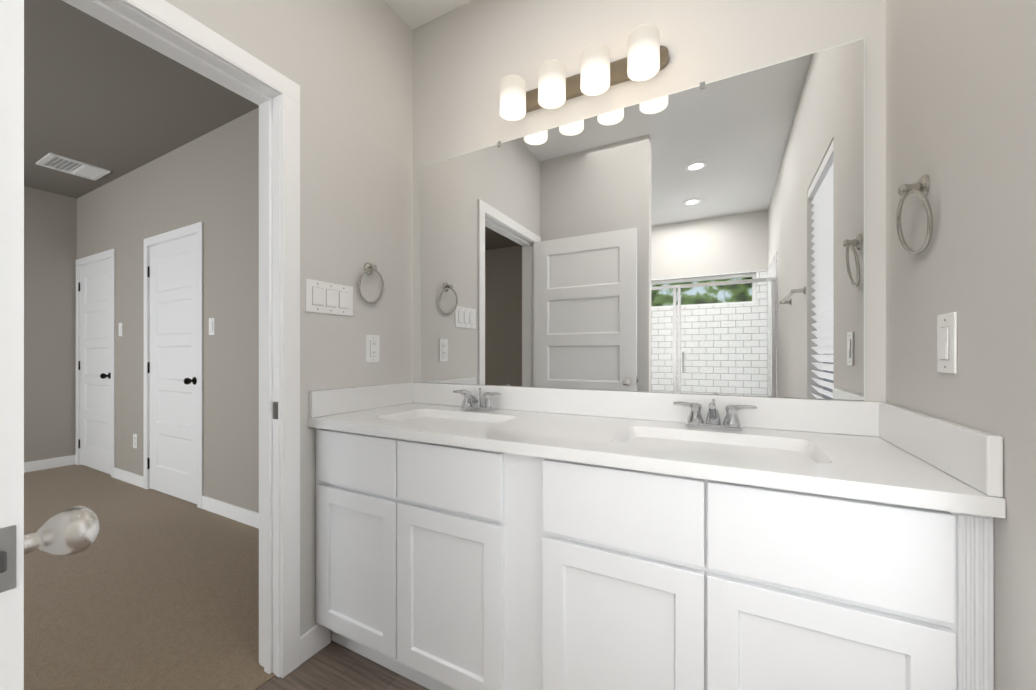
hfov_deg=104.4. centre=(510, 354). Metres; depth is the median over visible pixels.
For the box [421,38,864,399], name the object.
mirror
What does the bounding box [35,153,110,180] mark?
ceiling vent
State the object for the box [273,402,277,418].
plate
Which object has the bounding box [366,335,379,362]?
electrical outlet
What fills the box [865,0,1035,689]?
wall
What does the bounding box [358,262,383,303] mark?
towel ring
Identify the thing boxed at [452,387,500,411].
faucet
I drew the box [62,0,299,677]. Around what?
door frame
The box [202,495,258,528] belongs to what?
baseboard
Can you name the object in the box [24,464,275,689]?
floor
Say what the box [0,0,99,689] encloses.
bathroom door
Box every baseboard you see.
[24,455,75,472]
[114,467,142,487]
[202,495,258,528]
[300,624,322,642]
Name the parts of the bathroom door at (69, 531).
latch plate, knob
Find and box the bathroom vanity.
[308,382,1005,689]
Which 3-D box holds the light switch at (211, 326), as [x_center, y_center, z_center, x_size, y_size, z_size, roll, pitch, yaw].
[-2.146,-0.205,2.884,0.074,0.122,0.010,0,0,28]
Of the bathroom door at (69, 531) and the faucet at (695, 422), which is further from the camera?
the faucet at (695, 422)
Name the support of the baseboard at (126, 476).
attached to the wall at (462, 56)
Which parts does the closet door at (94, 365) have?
knob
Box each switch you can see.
[119,323,122,335]
[209,318,214,334]
[306,278,352,315]
[937,312,956,373]
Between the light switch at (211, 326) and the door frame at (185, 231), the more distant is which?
the door frame at (185, 231)
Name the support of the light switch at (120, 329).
attached to the wall at (462, 56)
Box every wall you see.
[24,186,75,461]
[76,0,864,512]
[165,0,412,639]
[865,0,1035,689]
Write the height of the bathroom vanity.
0.990 m
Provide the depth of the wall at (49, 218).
3.98 m
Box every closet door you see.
[78,258,110,474]
[147,234,196,503]
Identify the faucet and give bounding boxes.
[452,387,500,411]
[672,398,757,431]
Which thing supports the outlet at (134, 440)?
attached to the wall at (462, 56)
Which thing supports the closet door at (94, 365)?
in the wall at (462, 56)
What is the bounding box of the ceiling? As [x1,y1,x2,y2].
[24,0,470,198]
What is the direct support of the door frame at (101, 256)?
attached to the wall at (462, 56)
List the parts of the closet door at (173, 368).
knob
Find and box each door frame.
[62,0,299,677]
[76,248,115,477]
[143,221,203,508]
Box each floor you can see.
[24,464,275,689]
[256,640,429,689]
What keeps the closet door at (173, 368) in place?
in the wall at (462, 56)
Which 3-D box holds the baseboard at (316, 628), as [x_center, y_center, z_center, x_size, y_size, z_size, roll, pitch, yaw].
[-0.744,1.074,1.773,0.013,0.100,0.574,0,0,28]
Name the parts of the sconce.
lamp shade, lamp shade, lamp shade, lamp shade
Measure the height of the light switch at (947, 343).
0.122 m
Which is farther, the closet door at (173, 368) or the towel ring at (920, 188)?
the closet door at (173, 368)
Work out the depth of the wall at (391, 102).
1.64 m
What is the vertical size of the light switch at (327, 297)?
0.121 m
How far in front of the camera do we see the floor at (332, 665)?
1.41 m
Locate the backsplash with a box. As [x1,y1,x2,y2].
[309,382,1002,497]
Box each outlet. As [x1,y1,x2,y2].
[133,434,136,447]
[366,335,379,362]
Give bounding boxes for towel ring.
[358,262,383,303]
[896,174,932,254]
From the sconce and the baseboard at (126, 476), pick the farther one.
the baseboard at (126, 476)
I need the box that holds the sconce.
[500,24,669,120]
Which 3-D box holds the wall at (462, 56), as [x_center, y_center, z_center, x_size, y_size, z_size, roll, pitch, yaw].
[-1.735,-0.244,2.733,6.390,2.738,0.115,0,0,28]
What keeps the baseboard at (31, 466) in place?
attached to the wall at (49, 218)
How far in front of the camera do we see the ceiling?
2.53 m

